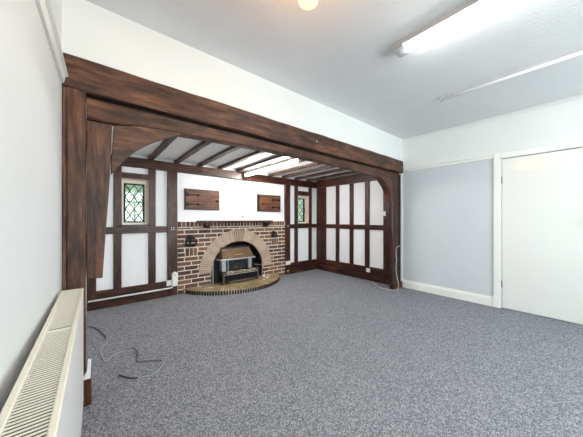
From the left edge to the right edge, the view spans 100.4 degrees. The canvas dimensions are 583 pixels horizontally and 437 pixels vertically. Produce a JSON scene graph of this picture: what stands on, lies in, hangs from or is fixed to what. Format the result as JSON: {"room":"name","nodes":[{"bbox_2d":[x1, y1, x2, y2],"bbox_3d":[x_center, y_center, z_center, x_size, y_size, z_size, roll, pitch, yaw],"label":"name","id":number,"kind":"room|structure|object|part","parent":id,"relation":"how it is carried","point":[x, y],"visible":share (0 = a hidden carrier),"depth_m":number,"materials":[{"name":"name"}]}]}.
{"room":"living room","nodes":[
{"label":"living room","id":0,"kind":"room"},
{"bbox_2d":[0,0,61,412],"bbox_3d":[-0.166,-0.110,-0.225,0.288,2.620,4.665,0,0,-40],"label":"wall","id":1,"kind":"structure","parent":0,"point":[30,83],"depth_m":0.83,"materials":[{"name":"paint"}]},
{"bbox_2d":[0,288,83,436],"bbox_3d":[-0.774,0.730,0.759,0.140,0.660,1.598,0,0,-39],"label":"radiator","id":2,"kind":"object","parent":1,"relation":"attached to","point":[45,399],"visible":1,"depth_m":0.66,"materials":[{"name":"white metal"}]},
{"bbox_3d":[-0.789,0.736,0.745,0.012,0.648,1.595,0,0,-39],"label":"panel","id":3,"kind":"part","parent":2,"relation":"part of","materials":[{"name":"beige metal"}]},
{"bbox_3d":[-0.725,0.736,0.798,0.014,0.648,1.595,0,0,-39],"label":"panel","id":4,"kind":"part","parent":2,"relation":"part of","materials":[{"name":"white metal"}]},
{"bbox_2d":[35,0,68,82],"bbox_3d":[-0.037,-0.865,-0.268,0.037,0.060,4.439,0,0,-38],"label":"trim","id":5,"kind":"structure","parent":1,"relation":"attached to","point":[44,6],"depth_m":1.13,"materials":[{"name":"white paint"}]},
{"bbox_2d":[86,120,111,278],"bbox_3d":[-1.320,-0.129,1.669,0.136,1.049,0.089,0,0,-40],"label":"post","id":6,"kind":"object","parent":1,"relation":"attached to","point":[98,135],"depth_m":1.62,"materials":[{"name":"brown wood"}]},
{"bbox_2d":[86,98,393,179],"bbox_3d":[0.176,-0.730,2.907,4.018,0.134,0.093,0,0,-40],"label":"beam","id":7,"kind":"structure","parent":6,"relation":"on","point":[96,111],"depth_m":2.07,"materials":[{"name":"brown wood"}]},
{"bbox_2d":[110,126,179,174],"bbox_3d":[-1.099,-0.508,1.852,0.447,0.380,0.086,0,0,-40],"label":"brace","id":8,"kind":"object","parent":7,"relation":"attached to","point":[127,140],"visible":0.99,"depth_m":1.75,"materials":[{"name":"brown wood"}]},
{"bbox_2d":[86,96,398,174],"bbox_3d":[0.254,-0.811,3.017,4.282,0.035,0.083,0,0,-40],"label":"strip","id":9,"kind":"object","parent":7,"relation":"on","point":[86,96],"visible":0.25,"depth_m":2.19,"materials":[{"name":"black wood"}]},
{"bbox_2d":[371,175,392,200],"bbox_3d":[1.486,-0.521,4.016,0.515,0.397,0.116,0,0,-40],"label":"brace","id":10,"kind":"object","parent":7,"relation":"attached to","point":[385,183],"visible":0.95,"depth_m":4.08,"materials":[{"name":"brown wood"}]},
{"bbox_2d":[86,278,86,310],"bbox_3d":[-2.209,0.100,2.511,0.125,2.200,2.115,0,0,-40],"label":"wall","id":11,"kind":"structure","parent":0,"point":[86,278],"depth_m":3.18,"materials":[{"name":"paint"}]},
{"bbox_2d":[96,151,315,290],"bbox_3d":[-1.236,0.100,4.834,4.570,2.200,0.620,0,0,-40],"label":"wall","id":12,"kind":"structure","parent":0,"point":[237,198],"depth_m":4.06,"materials":[{"name":"paint"}]},
{"bbox_2d":[87,278,95,301],"bbox_3d":[-2.661,0.166,3.230,0.100,1.845,0.033,0,0,-40],"label":"stud","id":13,"kind":"object","parent":12,"relation":"attached to","point":[91,283],"visible":0.18,"depth_m":3.22,"materials":[{"name":"brown wood"}]},
{"bbox_2d":[113,166,121,288],"bbox_3d":[-2.442,0.166,3.412,0.097,1.845,0.032,0,0,-40],"label":"stud","id":14,"kind":"object","parent":12,"relation":"attached to","point":[117,174],"visible":0.91,"depth_m":3.40,"materials":[{"name":"brown wood"}]},
{"bbox_2d":[88,286,172,302],"bbox_3d":[-2.253,1.062,3.490,1.027,0.041,0.023,0,0,-40],"label":"pipe","id":15,"kind":"object","parent":12,"relation":"attached to","point":[172,286],"visible":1,"depth_m":3.44,"materials":[{"name":"white plastic"}]},
{"bbox_2d":[96,281,166,299],"bbox_3d":[-2.288,1.026,3.539,0.870,0.124,0.034,0,0,-40],"label":"rail","id":16,"kind":"object","parent":12,"relation":"attached to","point":[108,293],"visible":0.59,"depth_m":3.49,"materials":[{"name":"brown wood"}]},
{"bbox_2d":[122,172,148,179],"bbox_3d":[-2.279,-0.631,3.548,0.330,0.083,0.029,0,0,-40],"label":"lintel","id":17,"kind":"object","parent":12,"relation":"attached to","point":[124,174],"visible":1,"depth_m":3.54,"materials":[{"name":"brown wood"}]},
{"bbox_2d":[106,178,166,233],"bbox_3d":[-2.322,-0.195,3.580,0.870,0.791,0.225,0,0,-40],"label":"window","id":18,"kind":"structure","parent":12,"relation":"in","point":[125,181],"depth_m":3.62,"materials":[{"name":"beige wood"}]},
{"bbox_3d":[-2.296,0.086,3.568,0.422,0.021,0.174,0,0,-40],"label":"sill","id":19,"kind":"part","parent":18,"relation":"part of","materials":[{"name":"brown wood"}]},
{"bbox_3d":[-2.287,0.153,3.537,0.870,0.097,0.035,0,0,-40],"label":"middle rail","id":20,"kind":"part","parent":18,"relation":"part of","materials":[{"name":"brown wood"}]},
{"bbox_2d":[148,169,155,283],"bbox_3d":[-2.114,0.166,3.684,0.097,1.845,0.033,0,0,-40],"label":"stud","id":21,"kind":"object","parent":12,"relation":"attached to","point":[152,173],"visible":0.95,"depth_m":3.67,"materials":[{"name":"brown wood"}]},
{"bbox_2d":[184,188,218,209],"bbox_3d":[-1.514,-0.337,4.158,0.600,0.348,0.065,0,0,-40],"label":"hatch","id":22,"kind":"object","parent":12,"relation":"attached to","point":[194,199],"visible":1,"depth_m":4.14,"materials":[{"name":"brown wood"}]},
{"bbox_2d":[87,264,316,310],"bbox_3d":[-1.038,1.144,4.557,4.280,0.112,0.060,0,0,-40],"label":"baseboard","id":23,"kind":"structure","parent":12,"relation":"attached to","point":[96,305],"depth_m":3.50,"materials":[{"name":"brown wood"}]},
{"bbox_2d":[111,154,316,187],"bbox_3d":[-1.047,-0.829,4.556,4.274,0.146,0.055,0,0,-40],"label":"wall plate","id":24,"kind":"object","parent":12,"relation":"attached to","point":[134,162],"visible":0.85,"depth_m":4.19,"materials":[{"name":"brown wood"}]},
{"bbox_2d":[257,194,280,211],"bbox_3d":[-0.450,-0.336,5.040,0.583,0.349,0.065,0,0,-40],"label":"hatch","id":25,"kind":"object","parent":12,"relation":"attached to","point":[265,203],"visible":1,"depth_m":5.01,"materials":[{"name":"brown wood"}]},
{"bbox_2d":[294,186,297,267],"bbox_3d":[0.104,0.166,5.524,0.096,1.845,0.033,0,0,-40],"label":"stud","id":26,"kind":"object","parent":12,"relation":"attached to","point":[295,187],"visible":1,"depth_m":5.50,"materials":[{"name":"brown wood"}]},
{"bbox_2d":[290,195,315,227],"bbox_3d":[0.244,-0.177,5.707,0.828,0.756,0.225,0,0,-40],"label":"window","id":27,"kind":"structure","parent":12,"relation":"in","point":[305,199],"depth_m":5.79,"materials":[{"name":"beige wood"}]},
{"bbox_3d":[0.279,0.152,5.665,0.828,0.098,0.038,0,0,-40],"label":"middle rail","id":28,"kind":"part","parent":27,"relation":"part of","materials":[{"name":"brown wood"}]},
{"bbox_2d":[290,259,315,267],"bbox_3d":[0.278,1.026,5.666,0.828,0.125,0.035,0,0,-40],"label":"rail","id":29,"kind":"object","parent":12,"relation":"attached to","point":[313,261],"visible":0.98,"depth_m":5.63,"materials":[{"name":"brown wood"}]},
{"bbox_2d":[298,191,308,195],"bbox_3d":[0.273,-0.605,5.665,0.345,0.100,0.031,0,0,-40],"label":"lintel","id":30,"kind":"object","parent":12,"relation":"attached to","point":[302,193],"visible":1,"depth_m":5.65,"materials":[{"name":"brown wood"}]},
{"bbox_2d":[308,188,311,259],"bbox_3d":[0.444,0.166,5.805,0.097,1.845,0.032,0,0,-40],"label":"stud","id":31,"kind":"object","parent":12,"relation":"attached to","point":[309,189],"visible":0.97,"depth_m":5.79,"materials":[{"name":"brown wood"}]},
{"bbox_2d":[62,0,402,160],"bbox_3d":[0.230,-1.195,2.965,4.640,0.450,0.140,0,0,-40],"label":"wall","id":32,"kind":"structure","parent":0,"point":[91,32],"depth_m":2.02,"materials":[{"name":"white paint"}]},
{"bbox_2d":[62,52,402,173],"bbox_3d":[0.231,-0.929,2.957,4.393,0.215,0.175,0,0,-40],"label":"beam","id":33,"kind":"structure","parent":32,"relation":"attached to","point":[99,81],"depth_m":2.02,"materials":[{"name":"brown wood"}]},
{"bbox_2d":[111,126,359,180],"bbox_3d":[-0.469,-0.979,3.902,4.580,0.062,2.195,0,0,-40],"label":"ceiling","id":34,"kind":"structure","parent":0,"point":[179,146],"depth_m":3.60,"materials":[{"name":"white paint"}]},
{"bbox_2d":[148,138,175,159],"bbox_3d":[-1.498,-0.926,2.919,0.072,0.051,1.983,0,0,-40],"label":"joist","id":35,"kind":"object","parent":34,"relation":"attached to","point":[164,144],"visible":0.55,"depth_m":3.09,"materials":[{"name":"brown wood"}]},
{"bbox_2d":[174,141,210,163],"bbox_3d":[-1.220,-0.926,3.150,0.072,0.051,1.983,0,0,-40],"label":"joist","id":36,"kind":"object","parent":34,"relation":"attached to","point":[202,144],"visible":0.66,"depth_m":3.26,"materials":[{"name":"brown wood"}]},
{"bbox_2d":[197,146,239,166],"bbox_3d":[-0.941,-0.926,3.381,0.072,0.051,1.983,0,0,-40],"label":"joist","id":37,"kind":"object","parent":34,"relation":"attached to","point":[230,149],"visible":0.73,"depth_m":3.49,"materials":[{"name":"brown wood"}]},
{"bbox_2d":[218,151,265,168],"bbox_3d":[-0.662,-0.926,3.613,0.072,0.051,1.983,0,0,-40],"label":"joist","id":38,"kind":"object","parent":34,"relation":"attached to","point":[255,153],"visible":0.66,"depth_m":3.72,"materials":[{"name":"wood"}]},
{"bbox_2d":[236,155,285,171],"bbox_3d":[-0.384,-0.926,3.844,0.072,0.051,1.983,0,0,-40],"label":"joist","id":39,"kind":"object","parent":34,"relation":"attached to","point":[277,157],"visible":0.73,"depth_m":3.93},
{"bbox_2d":[244,157,300,176],"bbox_3d":[-0.376,-0.853,4.001,0.050,0.098,1.560,0,0,-40],"label":"fluorescent light","id":40,"kind":"object","parent":34,"relation":"attached to","point":[288,161],"visible":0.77,"depth_m":3.88,"materials":[{"name":"white paint"}]},
{"bbox_2d":[268,162,320,175],"bbox_3d":[0.174,-0.926,4.306,0.072,0.051,1.983,0,0,-40],"label":"joist","id":41,"kind":"object","parent":34,"relation":"attached to","point":[313,163],"visible":0.7,"depth_m":4.40,"materials":[{"name":"wood"}]},
{"bbox_2d":[282,166,334,177],"bbox_3d":[0.452,-0.926,4.537,0.072,0.051,1.983,0,0,-40],"label":"joist","id":42,"kind":"object","parent":34,"relation":"attached to","point":[324,167],"visible":0.7,"depth_m":4.67,"materials":[{"name":"brown wood"}]},
{"bbox_2d":[295,168,346,179],"bbox_3d":[0.731,-0.926,4.768,0.072,0.051,1.983,0,0,-40],"label":"joist","id":43,"kind":"object","parent":34,"relation":"attached to","point":[340,169],"visible":0.69,"depth_m":4.89,"materials":[{"name":"brown wood"}]},
{"bbox_2d":[306,171,357,180],"bbox_3d":[1.010,-0.926,4.999,0.072,0.051,1.983,0,0,-40],"label":"joist","id":44,"kind":"object","parent":34,"relation":"attached to","point":[349,172],"visible":0.62,"depth_m":5.14,"materials":[{"name":"brown wood"}]},
{"bbox_2d":[81,269,582,436],"bbox_3d":[0.949,1.250,1.989,5.200,0.100,7.050,0,0,-40],"label":"floor","id":45,"kind":"structure","parent":0,"point":[316,352],"depth_m":2.01,"materials":[{"name":"carpet"}]},
{"bbox_2d":[62,86,91,406],"bbox_3d":[-1.400,0.188,1.590,0.141,2.024,0.164,0,0,-40],"label":"post","id":46,"kind":"object","parent":45,"relation":"on","point":[73,100],"visible":0.68,"depth_m":1.53,"materials":[{"name":"brown wood"}]},
{"bbox_2d":[83,359,90,379],"bbox_3d":[-1.309,0.960,1.558,0.038,0.118,0.026,0,0,-40],"label":"cable box","id":47,"kind":"object","parent":46,"relation":"attached to","point":[87,375],"visible":1,"depth_m":1.55,"materials":[{"name":"white plastic"}]},
{"bbox_2d":[87,326,163,378],"bbox_3d":[-1.695,1.192,2.241,1.470,0.011,0.286,0,0,30],"label":"loose cable","id":48,"kind":"object","parent":45,"relation":"on","point":[87,326],"visible":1,"depth_m":2.05,"materials":[{"name":"grey plastic"}]},
{"bbox_3d":[-1.694,1.194,2.242,1.470,0.006,0.283,0,0,30],"label":"cord","id":49,"kind":"part","parent":48,"relation":"part of","materials":[{"name":"grey plastic"}]},
{"bbox_2d":[167,171,177,295],"bbox_3d":[-1.891,0.222,3.858,0.146,1.957,0.048,0,0,-40],"label":"wall post","id":50,"kind":"object","parent":45,"relation":"on","point":[172,265],"visible":0.92,"depth_m":3.83,"materials":[{"name":"brown wood"}]},
{"bbox_2d":[166,280,171,285],"bbox_3d":[-1.910,0.995,3.804,0.085,0.085,0.014,0,0,-40],"label":"wall socket","id":51,"kind":"object","parent":50,"relation":"attached to","point":[169,282],"visible":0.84,"depth_m":3.80,"materials":[{"name":"white plastic"}]},
{"bbox_2d":[171,271,177,285],"bbox_3d":[-1.838,0.936,3.827,0.084,0.226,0.062,0,0,-40],"label":"timer","id":52,"kind":"object","parent":50,"relation":"attached to","point":[174,275],"visible":1,"depth_m":3.81,"materials":[{"name":"white plastic"}]},
{"bbox_2d":[177,221,284,293],"bbox_3d":[-0.995,0.618,4.608,2.192,1.165,0.056,0,0,-40],"label":"brick fireplace","id":53,"kind":"object","parent":45,"relation":"on","point":[195,263],"visible":0.88,"depth_m":4.29,"materials":[{"name":"brick"}]},
{"bbox_2d":[184,235,197,246],"bbox_3d":[-1.645,0.352,3.981,0.220,0.206,0.093,0,0,-40],"label":"wall sconce","id":54,"kind":"object","parent":53,"relation":"attached to","point":[190,237],"visible":1,"depth_m":4.00,"materials":[{"name":"black metal"}]},
{"bbox_2d":[196,220,272,227],"bbox_3d":[-0.988,0.082,4.513,1.490,0.127,0.119,0,0,-40],"label":"mantel shelf","id":55,"kind":"object","parent":53,"relation":"attached to","point":[206,224],"visible":1,"depth_m":4.41,"materials":[{"name":"brown wood"}]},
{"bbox_2d":[183,273,279,295],"bbox_3d":[-0.822,1.164,4.320,1.913,0.072,0.641,0,0,-40],"label":"hearth","id":56,"kind":"object","parent":45,"relation":"on","point":[250,285],"visible":0.98,"depth_m":4.10,"materials":[{"name":"tile"}]},
{"bbox_2d":[212,244,261,284],"bbox_3d":[-1.014,0.815,4.627,1.037,0.630,0.583,0,0,-40],"label":"fire","id":57,"kind":"object","parent":56,"relation":"on","point":[233,263],"visible":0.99,"depth_m":4.38,"materials":[{"name":"black metal"}]},
{"bbox_3d":[-1.171,1.015,4.183,0.022,0.230,0.045,0,0,-40],"label":"leg","id":58,"kind":"part","parent":57,"relation":"part of","materials":[{"name":"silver metal"}]},
{"bbox_2d":[218,247,252,259],"bbox_3d":[-1.020,0.610,4.481,0.620,0.170,0.200,0,0,-40],"label":"hood","id":59,"kind":"object","parent":57,"relation":"attached to","point":[225,253],"depth_m":4.39,"materials":[{"name":"brown metal"}]},
{"bbox_2d":[220,267,257,275],"bbox_3d":[-0.939,0.938,4.429,0.670,0.084,0.183,0,0,-40],"label":"tray","id":60,"kind":"object","parent":57,"relation":"on","point":[234,271],"depth_m":4.38,"materials":[{"name":"metal"}]},
{"bbox_2d":[284,185,289,274],"bbox_3d":[-0.091,0.222,5.351,0.144,1.957,0.048,0,0,-40],"label":"wall post","id":61,"kind":"object","parent":45,"relation":"on","point":[286,187],"visible":0.98,"depth_m":5.33,"materials":[{"name":"brown wood"}]},
{"bbox_2d":[373,245,401,289],"bbox_3d":[1.653,0.823,4.354,0.570,0.759,0.321,0,0,41],"label":"cable","id":62,"kind":"object","parent":45,"relation":"on","point":[400,245],"visible":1,"depth_m":4.18,"materials":[{"name":"beige plastic"}]},
{"bbox_2d":[389,173,401,289],"bbox_3d":[1.794,0.203,4.295,0.325,1.994,0.178,0,0,-40],"label":"post","id":63,"kind":"object","parent":45,"relation":"on","point":[395,204],"visible":0.91,"depth_m":4.22,"materials":[{"name":"brown wood"}]},
{"bbox_2d":[86,0,582,139],"bbox_3d":[1.678,-1.470,1.109,5.200,0.100,4.765,0,0,-40],"label":"ceiling","id":64,"kind":"structure","parent":0,"point":[338,55],"depth_m":2.02,"materials":[{"name":"white paint"}]},
{"bbox_2d":[299,0,317,9],"bbox_3d":[0.079,-1.303,1.130,0.479,0.234,0.476,0,0,-40],"label":"ceiling light","id":65,"kind":"object","parent":64,"relation":"hanging from","point":[305,4],"visible":1,"depth_m":1.34,"materials":[{"name":"white glass"}]},
{"bbox_2d":[392,0,505,57],"bbox_3d":[1.484,-1.385,1.270,0.153,0.071,1.940,0,0,-40],"label":"fluorescent light","id":66,"kind":"object","parent":64,"relation":"attached to","point":[469,9],"visible":1,"depth_m":1.72,"materials":[{"name":"white paint"}]},
{"bbox_2d":[439,47,582,101],"bbox_3d":[2.225,-1.395,2.235,0.044,0.050,1.550,0,0,-40],"label":"fluorescent light","id":67,"kind":"object","parent":64,"relation":"attached to","point":[579,51],"visible":1,"depth_m":2.31,"materials":[{"name":"grey plastic"}]},
{"bbox_2d":[316,94,582,307],"bbox_3d":[2.714,-0.110,3.550,0.150,2.620,6.800,0,0,-40],"label":"wall","id":68,"kind":"structure","parent":0,"point":[448,209],"depth_m":3.75,"materials":[{"name":"white paint"}]},
{"bbox_2d":[316,187,325,265],"bbox_3d":[0.716,0.163,5.815,0.037,1.840,0.300,0,0,-40],"label":"stud","id":69,"kind":"object","parent":68,"relation":"attached to","point":[321,192],"visible":1,"depth_m":5.79,"materials":[{"name":"brown wood"}]},
{"bbox_2d":[336,185,339,261],"bbox_3d":[1.031,0.163,5.438,0.034,1.840,0.093,0,0,-40],"label":"stud","id":70,"kind":"object","parent":68,"relation":"attached to","point":[338,186],"visible":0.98,"depth_m":5.42,"materials":[{"name":"brown wood"}]},
{"bbox_2d":[317,174,375,187],"bbox_3d":[1.231,-0.845,5.181,0.055,0.176,1.893,0,0,-40],"label":"wall plate","id":71,"kind":"object","parent":68,"relation":"attached to","point":[358,178],"visible":0.71,"depth_m":5.22,"materials":[{"name":"brown wood"}]},
{"bbox_2d":[349,184,353,270],"bbox_3d":[1.272,0.163,5.148,0.033,1.840,0.092,0,0,-40],"label":"stud","id":72,"kind":"object","parent":68,"relation":"attached to","point":[351,186],"visible":1,"depth_m":5.13,"materials":[{"name":"brown wood"}]},
{"bbox_2d":[316,264,388,284],"bbox_3d":[1.226,1.142,5.174,0.066,0.116,1.880,0,0,-40],"label":"baseboard","id":73,"kind":"structure","parent":68,"relation":"attached to","point":[379,279],"depth_m":5.02,"materials":[{"name":"brown wood"}]},
{"bbox_2d":[326,224,382,229],"bbox_3d":[1.275,0.154,5.142,0.038,0.096,1.450,0,0,-40],"label":"rail","id":74,"kind":"object","parent":68,"relation":"attached to","point":[340,226],"visible":1,"depth_m":5.05,"materials":[{"name":"brown wood"}]},
{"bbox_2d":[326,259,382,276],"bbox_3d":[1.275,1.010,5.142,0.036,0.148,1.450,0,0,-40],"label":"rail","id":75,"kind":"object","parent":68,"relation":"attached to","point":[353,267],"visible":0.98,"depth_m":5.07,"materials":[{"name":"brown wood"}]},
{"bbox_2d":[365,181,369,273],"bbox_3d":[1.513,0.163,4.857,0.034,1.840,0.098,0,0,-40],"label":"stud","id":76,"kind":"object","parent":68,"relation":"attached to","point":[367,184],"visible":1,"depth_m":4.83,"materials":[{"name":"brown wood"}]},
{"bbox_2d":[383,192,388,277],"bbox_3d":[1.790,0.163,4.518,0.038,1.840,0.168,0,0,-40],"label":"stud","id":77,"kind":"object","parent":68,"relation":"attached to","point":[385,203],"visible":0.47,"depth_m":4.52,"materials":[{"name":"brown wood"}]},
{"bbox_2d":[403,279,492,306],"bbox_3d":[3.405,1.133,2.599,0.024,0.135,4.455,0,0,-40],"label":"baseboard","id":78,"kind":"structure","parent":68,"relation":"attached to","point":[487,300],"depth_m":3.74,"materials":[{"name":"white paint"}]},
{"bbox_2d":[404,154,492,171],"bbox_3d":[3.405,-0.873,2.590,0.035,0.055,4.440,0,0,-40],"label":"trim","id":79,"kind":"structure","parent":68,"relation":"attached to","point":[490,156],"depth_m":3.73,"materials":[{"name":"white paint"}]},
{"bbox_2d":[493,140,582,324],"bbox_3d":[3.118,0.150,3.025,0.198,2.100,0.931,0,0,-40],"label":"door","id":80,"kind":"structure","parent":68,"relation":"in","point":[542,194],"depth_m":3.00,"materials":[{"name":"white"}]},
{"label":"outside","id":81,"kind":"structure","parent":0,"visible":0},
{"bbox_3d":[-0.376,1.500,3.586,32.000,0.100,38.000,0,0,-40],"label":"ground","id":82,"kind":"structure","parent":81,"visible":0},
{"bbox_2d":[125,185,142,222],"bbox_3d":[-3.801,-0.570,6.196,2.851,4.053,2.008,0,0,-40],"label":"shrub","id":83,"kind":"object","parent":82,"relation":"on","point":[134,191],"visible":0.02,"depth_m":5.51,"materials":[{"name":"green plant"}]},
{"bbox_2d":[298,199,302,220],"bbox_3d":[0.514,0.151,9.401,2.653,2.616,1.899,0,0,-40],"label":"shrub","id":84,"kind":"object","parent":82,"relation":"on","point":[299,202],"visible":0.05,"depth_m":8.65,"materials":[{"name":"green plant"}]}
]}

